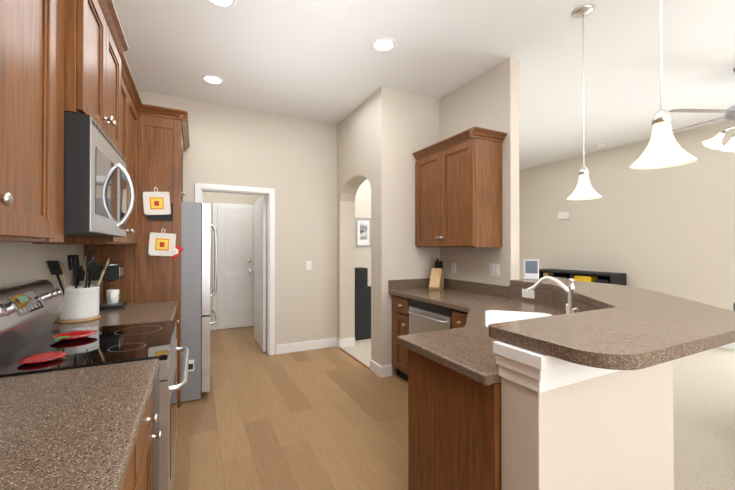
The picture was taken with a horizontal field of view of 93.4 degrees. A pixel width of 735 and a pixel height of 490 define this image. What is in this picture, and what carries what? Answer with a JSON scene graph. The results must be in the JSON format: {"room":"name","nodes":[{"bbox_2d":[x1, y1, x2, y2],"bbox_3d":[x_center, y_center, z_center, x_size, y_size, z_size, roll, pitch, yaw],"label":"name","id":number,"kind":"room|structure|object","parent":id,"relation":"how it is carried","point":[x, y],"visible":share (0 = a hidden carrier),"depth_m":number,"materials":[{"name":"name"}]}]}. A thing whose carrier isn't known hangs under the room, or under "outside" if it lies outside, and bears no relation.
{"room":"kitchen","nodes":[
{"label":"kitchen","id":0,"kind":"room"},
{"bbox_2d":[0,242,83,320],"bbox_3d":[-1.395,-0.161,0.942,0.120,3.060,6.250,0,0,-26],"label":"wall","id":1,"kind":"structure","parent":0,"point":[20,262],"depth_m":1.84,"materials":[{"name":"beige paint"}]},
{"bbox_2d":[0,0,63,241],"bbox_3d":[-0.992,-0.583,0.664,0.349,1.140,0.943,0,0,-26],"label":"upper cabinet","id":2,"kind":"object","parent":1,"relation":"attached to","point":[32,50],"depth_m":1.02,"materials":[{"name":"brown wood"}]},
{"bbox_2d":[64,0,64,69],"bbox_3d":[-1.221,-0.580,1.125,0.349,1.140,0.205,0,0,-26],"label":"upper cabinet","id":3,"kind":"object","parent":1,"relation":"attached to","point":[64,0],"depth_m":1.28,"materials":[{"name":"brown wood"}]},
{"bbox_2d":[32,53,141,244],"bbox_3d":[-1.799,-0.573,2.327,0.384,1.140,0.934,0,0,-26],"label":"upper cabinet","id":4,"kind":"object","parent":1,"relation":"attached to","point":[131,102],"visible":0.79,"depth_m":2.40,"materials":[{"name":"brown wood"}]},
{"bbox_2d":[64,0,128,152],"bbox_3d":[-1.405,-0.824,1.576,0.420,0.648,0.756,0,0,-26],"label":"upper cabinet","id":5,"kind":"object","parent":1,"relation":"attached to","point":[96,45],"visible":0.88,"depth_m":1.51,"materials":[{"name":"brown wood"}]},
{"bbox_2d":[64,112,134,236],"bbox_3d":[-1.377,-0.271,1.587,0.483,0.448,0.756,0,0,-26],"label":"microwave","id":6,"kind":"object","parent":5,"relation":"attached to","point":[96,176],"visible":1,"depth_m":1.36,"materials":[{"name":"silver metal"}]},
{"bbox_2d":[203,192,260,329],"bbox_3d":[-2.549,-0.133,5.767,1.470,3.060,0.120,0,0,-26],"label":"wall","id":7,"kind":"structure","parent":0,"point":[211,198],"depth_m":5.71,"materials":[{"name":"beige paint"}]},
{"bbox_2d":[217,207,252,328],"bbox_3d":[-2.208,0.380,5.798,0.564,2.020,0.116,0,0,-26],"label":"door","id":8,"kind":"structure","parent":7,"relation":"in","point":[234,267],"depth_m":5.81,"materials":[{"name":"white wood"}]},
{"bbox_2d":[138,91,336,353],"bbox_3d":[-1.479,-0.141,4.323,2.740,3.060,0.120,0,0,-26],"label":"wall","id":9,"kind":"structure","parent":0,"point":[292,161],"depth_m":4.48,"materials":[{"name":"beige paint"}]},
{"bbox_2d":[195,183,274,354],"bbox_3d":[-1.615,0.337,4.252,0.908,2.102,0.156,0,0,-26],"label":"door frame","id":10,"kind":"structure","parent":9,"relation":"attached to","point":[200,188],"depth_m":4.33,"materials":[{"name":"white wood"}]},
{"bbox_2d":[249,196,266,351],"bbox_3d":[-1.503,0.370,4.812,0.197,2.020,0.786,0,0,-26],"label":"open door","id":11,"kind":"structure","parent":9,"relation":"in","point":[260,264],"depth_m":4.64,"materials":[{"name":"white wood"}]},
{"bbox_2d":[306,261,310,269],"bbox_3d":[-0.778,0.270,4.595,0.070,0.116,0.010,0,0,-26],"label":"light switch","id":12,"kind":"object","parent":9,"relation":"attached to","point":[308,263],"depth_m":4.59,"materials":[{"name":"white plastic"}]},
{"bbox_2d":[210,324,734,377],"bbox_3d":[1.643,1.325,3.364,6.846,0.117,7.900,0,0,-26],"label":"baseboard","id":13,"kind":"structure","parent":9,"relation":"attached to","point":[380,371],"depth_m":4.56,"materials":[{"name":"white wood"}]},
{"bbox_2d":[261,195,266,323],"bbox_3d":[-1.461,-0.135,5.387,0.120,3.060,1.770,0,0,-26],"label":"wall","id":14,"kind":"structure","parent":0,"point":[261,195],"depth_m":5.59,"materials":[{"name":"beige paint"}]},
{"bbox_2d":[174,326,407,489],"bbox_3d":[-0.527,1.402,2.352,2.700,0.050,8.020,0,0,-26],"label":"floor","id":15,"kind":"structure","parent":0,"point":[255,417],"depth_m":2.66,"materials":[{"name":"brown wood"}]},
{"bbox_2d":[0,279,188,489],"bbox_3d":[-1.262,0.775,1.638,0.736,1.195,0.756,0,0,-26],"label":"range","id":16,"kind":"object","parent":15,"relation":"on","point":[30,311],"visible":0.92,"depth_m":1.50,"materials":[{"name":"silver metal"}]},
{"bbox_2d":[17,351,66,363],"bbox_3d":[-1.276,0.445,1.360,0.142,0.013,0.142,0,0,-26],"label":"spoon rest","id":17,"kind":"object","parent":16,"relation":"on","point":[42,357],"visible":1,"depth_m":1.37,"materials":[{"name":"red ceramic"}]},
{"bbox_2d":[50,330,97,340],"bbox_3d":[-1.421,0.437,1.675,0.178,0.034,0.205,0,0,-26],"label":"plate","id":18,"kind":"object","parent":16,"relation":"on","point":[72,335],"visible":1,"depth_m":1.70,"materials":[{"name":"red ceramic"}]},
{"bbox_2d":[122,411,145,489],"bbox_3d":[-0.806,0.933,0.586,0.621,0.868,0.632,0,0,-26],"label":"base cabinet","id":19,"kind":"object","parent":15,"relation":"on","point":[139,475],"depth_m":1.03,"materials":[{"name":"brown wood"}]},
{"bbox_2d":[84,104,189,407],"bbox_3d":[-2.100,0.123,3.292,0.708,2.520,1.161,0,0,-26],"label":"end panel","id":20,"kind":"object","parent":15,"relation":"on","point":[148,278],"visible":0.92,"depth_m":2.88,"materials":[{"name":"brown wood"}]},
{"bbox_2d":[146,385,157,489],"bbox_3d":[-1.017,0.935,1.012,0.621,0.868,0.573,0,0,-26],"label":"base cabinet","id":21,"kind":"object","parent":15,"relation":"on","point":[150,419],"depth_m":1.33,"materials":[{"name":"brown wood"}]},
{"bbox_2d":[158,312,177,439],"bbox_3d":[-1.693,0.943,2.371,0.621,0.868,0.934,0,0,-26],"label":"base cabinet","id":22,"kind":"object","parent":15,"relation":"on","point":[159,433],"depth_m":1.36,"materials":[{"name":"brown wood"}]},
{"bbox_2d":[0,301,177,489],"bbox_3d":[-0.789,0.477,0.575,0.638,0.040,4.961,0,0,-26],"label":"countertop","id":23,"kind":"structure","parent":22,"relation":"on","point":[75,429],"depth_m":0.92,"materials":[{"name":"brown stone"}]},
{"bbox_2d":[47,250,108,322],"bbox_3d":[-1.790,0.249,2.166,0.267,0.431,0.314,0,0,-26],"label":"crock","id":24,"kind":"object","parent":23,"relation":"on","point":[81,303],"visible":0.96,"depth_m":2.10,"materials":[{"name":"white ceramic"}]},
{"bbox_2d":[78,263,126,309],"bbox_3d":[-1.948,0.301,2.557,0.260,0.333,0.200,0,0,-26],"label":"coffee maker","id":25,"kind":"object","parent":23,"relation":"on","point":[113,272],"visible":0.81,"depth_m":2.51,"materials":[{"name":"black plastic"}]},
{"bbox_2d":[181,202,217,401],"bbox_3d":[-1.962,0.503,3.359,0.920,1.760,0.910,0,0,-26],"label":"fridge","id":26,"kind":"object","parent":15,"relation":"on","point":[196,295],"visible":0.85,"depth_m":3.07,"materials":[{"name":"grey metal"}]},
{"bbox_2d":[392,295,439,390],"bbox_3d":[0.595,0.950,3.657,0.689,0.868,0.344,0,0,-26],"label":"base cabinet","id":27,"kind":"object","parent":15,"relation":"on","point":[419,370],"depth_m":3.39,"materials":[{"name":"brown wood"}]},
{"bbox_2d":[408,299,452,333],"bbox_3d":[0.801,0.948,3.213,0.698,0.861,0.619,0,0,-26],"label":"dishwasher","id":28,"kind":"object","parent":27,"relation":"in","point":[425,317],"visible":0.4,"depth_m":3.08,"materials":[{"name":"silver metal"}]},
{"bbox_2d":[440,327,500,489],"bbox_3d":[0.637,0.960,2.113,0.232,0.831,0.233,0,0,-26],"label":"base cabinet","id":29,"kind":"object","parent":15,"relation":"on","point":[454,430],"depth_m":1.36,"materials":[{"name":"brown wood"}]},
{"bbox_2d":[452,319,493,326],"bbox_3d":[0.738,0.962,2.411,0.232,0.831,0.232,0,0,-26],"label":"base cabinet","id":30,"kind":"object","parent":15,"relation":"on","point":[455,322],"depth_m":2.68,"materials":[{"name":"brown wood"}]},
{"bbox_2d":[452,309,535,322],"bbox_3d":[1.006,0.926,2.831,0.689,0.908,0.225,0,0,-26],"label":"base cabinet","id":31,"kind":"object","parent":15,"relation":"on","point":[497,316],"depth_m":2.46,"materials":[{"name":"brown wood"}]},
{"bbox_2d":[392,290,590,385],"bbox_3d":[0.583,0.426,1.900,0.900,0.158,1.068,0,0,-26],"label":"countertop","id":32,"kind":"structure","parent":31,"relation":"on","point":[467,350],"depth_m":1.77,"materials":[{"name":"brown stone"}]},
{"bbox_2d":[485,310,551,326],"bbox_3d":[0.959,0.570,2.160,0.660,0.206,0.660,0,0,-26],"label":"sink","id":33,"kind":"object","parent":32,"relation":"in","point":[491,316],"depth_m":2.45,"materials":[{"name":"white ceramic"}]},
{"bbox_2d":[527,276,578,313],"bbox_3d":[1.157,0.327,2.078,0.249,0.275,0.293,0,0,-26],"label":"faucet","id":34,"kind":"object","parent":32,"relation":"on","point":[570,289],"visible":0.81,"depth_m":2.07,"materials":[{"name":"silver metal"}]},
{"bbox_2d":[388,278,598,311],"bbox_3d":[1.025,0.431,2.794,0.688,0.158,2.276,0,0,-26],"label":"backsplash","id":35,"kind":"structure","parent":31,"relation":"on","point":[405,286],"depth_m":3.33,"materials":[{"name":"brown stone"}]},
{"bbox_2d":[355,179,370,285],"bbox_3d":[1.211,-0.126,6.966,4.670,3.060,0.120,0,0,-26],"label":"wall","id":36,"kind":"structure","parent":0,"point":[363,210],"depth_m":6.25,"materials":[{"name":"beige paint"}]},
{"bbox_2d":[356,218,370,246],"bbox_3d":[-0.070,-0.230,6.251,0.300,0.520,0.020,0,0,-26],"label":"picture frame","id":37,"kind":"object","parent":36,"relation":"attached to","point":[363,232],"visible":0.88,"depth_m":6.25,"materials":[{"name":"grey"}]},
{"bbox_2d":[337,86,398,374],"bbox_3d":[-0.039,-0.142,4.257,0.220,3.060,1.280,0,0,-26],"label":"wall","id":38,"kind":"structure","parent":0,"point":[368,138],"depth_m":3.78,"materials":[{"name":"beige paint"}]},
{"bbox_2d":[339,348,369,369],"bbox_3d":[-0.169,1.385,4.256,0.025,0.006,0.930,0,0,-26],"label":"trim","id":39,"kind":"structure","parent":38,"relation":"attached to","point":[360,362],"depth_m":4.20,"materials":[{"name":"brown wood"}]},
{"bbox_2d":[113,0,734,169],"bbox_3d":[1.502,-1.727,3.312,7.410,0.100,8.140,0,0,-26],"label":"ceiling","id":40,"kind":"structure","parent":0,"point":[285,58],"depth_m":3.10,"materials":[{"name":"white paint"}]},
{"bbox_2d":[201,74,223,84],"bbox_3d":[-1.566,-1.672,3.507,0.210,0.007,0.210,0,0,-26],"label":"recessed light","id":41,"kind":"object","parent":40,"relation":"in","point":[212,79],"visible":1,"depth_m":3.50,"materials":[{"name":"white"}]},
{"bbox_2d":[207,0,235,8],"bbox_3d":[-1.002,-1.679,2.352,0.210,0.007,0.210,0,0,-26],"label":"recessed light","id":42,"kind":"object","parent":40,"relation":"in","point":[225,4],"visible":1,"depth_m":2.40,"materials":[{"name":"white"}]},
{"bbox_2d":[294,0,350,18],"bbox_3d":[-0.283,-1.676,2.337,0.340,0.012,0.340,0,0,-26],"label":"ceiling vent","id":43,"kind":"object","parent":40,"relation":"in","point":[335,8],"visible":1,"depth_m":2.42,"materials":[{"name":"white"}]},
{"bbox_2d":[371,37,395,51],"bbox_3d":[0.137,-1.676,2.901,0.210,0.007,0.210,0,0,-26],"label":"recessed light","id":44,"kind":"object","parent":40,"relation":"in","point":[383,44],"visible":1,"depth_m":2.89,"materials":[{"name":"white"}]},
{"bbox_2d":[567,4,601,199],"bbox_3d":[1.549,-1.008,2.482,0.216,1.346,0.216,0,0,-26],"label":"pendant light","id":45,"kind":"object","parent":40,"relation":"hanging from","point":[584,190],"visible":1,"depth_m":2.46,"materials":[{"name":"white glass"}]},
{"bbox_2d":[596,144,606,147],"bbox_3d":[3.882,-1.642,5.745,0.140,0.040,0.140,0,0,-26],"label":"smoke detector","id":46,"kind":"object","parent":40,"relation":"attached to","point":[601,145],"visible":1,"depth_m":5.71,"materials":[{"name":"white plastic"}]},
{"bbox_2d":[630,0,696,168],"bbox_3d":[1.233,-1.014,1.455,0.216,1.346,0.216,0,0,-26],"label":"pendant light","id":47,"kind":"object","parent":40,"relation":"hanging from","point":[663,149],"visible":1,"depth_m":1.44,"materials":[{"name":"white glass"}]},
{"bbox_2d":[668,68,734,151],"bbox_3d":[3.545,-1.297,3.298,1.359,0.760,1.342,0,0,-26],"label":"ceiling fan","id":48,"kind":"object","parent":40,"relation":"hanging from","point":[715,142],"visible":1,"depth_m":3.31,"materials":[{"name":"silver metal"}]},
{"bbox_2d":[429,258,443,289],"bbox_3d":[0.755,0.309,3.754,0.110,0.331,0.247,0,0,27],"label":"knife block","id":49,"kind":"object","parent":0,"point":[437,278],"visible":1,"depth_m":3.70,"materials":[{"name":"brown wood"}]},
{"bbox_2d":[399,57,519,285],"bbox_3d":[0.831,-0.146,3.483,0.650,3.060,1.120,0,0,-26],"label":"wall","id":50,"kind":"structure","parent":0,"point":[488,99],"depth_m":3.57,"materials":[{"name":"beige paint"}]},
{"bbox_2d":[451,263,455,273],"bbox_3d":[0.933,0.250,3.748,0.008,0.116,0.070,0,0,-26],"label":"outlet","id":51,"kind":"object","parent":50,"relation":"attached to","point":[453,265],"depth_m":3.74,"materials":[{"name":"white plastic"}]},
{"bbox_2d":[412,126,506,246],"bbox_3d":[0.873,-0.491,3.447,0.384,1.030,0.945,0,0,-26],"label":"upper cabinet","id":52,"kind":"object","parent":50,"relation":"attached to","point":[458,189],"visible":1,"depth_m":3.16,"materials":[{"name":"brown wood"}]},
{"bbox_2d":[489,263,499,276],"bbox_3d":[1.185,0.232,3.238,0.010,0.116,0.116,0,0,-26],"label":"outlet","id":53,"kind":"object","parent":50,"relation":"attached to","point":[494,270],"depth_m":3.23,"materials":[{"name":"white plastic"}]},
{"bbox_2d":[342,339,734,489],"bbox_3d":[2.790,1.410,3.666,4.770,0.050,7.420,0,0,-26],"label":"floor carpet","id":54,"kind":"object","parent":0,"point":[704,416],"visible":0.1,"depth_m":2.77,"materials":[{"name":"beige carpet"}]},
{"bbox_2d":[355,267,370,340],"bbox_3d":[-0.130,0.869,5.233,0.269,1.050,0.300,0,0,-26],"label":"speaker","id":55,"kind":"object","parent":54,"relation":"on","point":[362,310],"visible":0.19,"depth_m":5.11},
{"bbox_2d":[539,269,626,285],"bbox_3d":[3.788,0.935,6.231,0.418,0.930,1.360,0,0,-26],"label":"console","id":56,"kind":"object","parent":54,"relation":"on","point":[597,277],"visible":0.25,"depth_m":6.01,"materials":[{"name":"black"}]},
{"bbox_2d":[493,286,673,489],"bbox_3d":[0.961,0.862,2.093,1.690,1.028,1.475,0,0,-26],"label":"wall","id":57,"kind":"structure","parent":0,"point":[566,425],"depth_m":1.22,"materials":[{"name":"beige paint"}]},
{"bbox_2d":[522,289,533,298],"bbox_3d":[1.336,0.405,2.882,0.008,0.070,0.116,0,0,-26],"label":"outlet","id":58,"kind":"object","parent":57,"relation":"attached to","point":[525,293],"depth_m":2.88,"materials":[{"name":"white plastic"}]},
{"bbox_2d":[488,279,734,369],"bbox_3d":[1.155,0.324,2.078,1.980,0.041,1.670,0,0,-26],"label":"bar","id":59,"kind":"object","parent":57,"relation":"on","point":[623,327],"visible":0.9,"depth_m":1.24,"materials":[{"name":"brown stone"}]},
{"bbox_2d":[524,259,538,279],"bbox_3d":[1.475,0.220,3.116,0.120,0.178,0.070,0,0,22],"label":"station","id":60,"kind":"object","parent":59,"relation":"on","point":[531,269],"visible":1,"depth_m":3.10,"materials":[{"name":"white plastic"}]},
{"bbox_2d":[519,120,734,310],"bbox_3d":[4.871,-0.139,4.709,0.124,3.060,7.420,0,0,-26],"label":"wall","id":61,"kind":"structure","parent":0,"point":[669,230],"depth_m":5.51,"materials":[{"name":"beige paint"}]},
{"bbox_2d":[558,212,569,219],"bbox_3d":[3.786,-0.565,6.685,0.060,0.135,0.200,0,0,-26],"label":"door chime","id":62,"kind":"object","parent":61,"relation":"attached to","point":[563,215],"visible":1,"depth_m":6.66,"materials":[{"name":"white plastic"}]}
]}

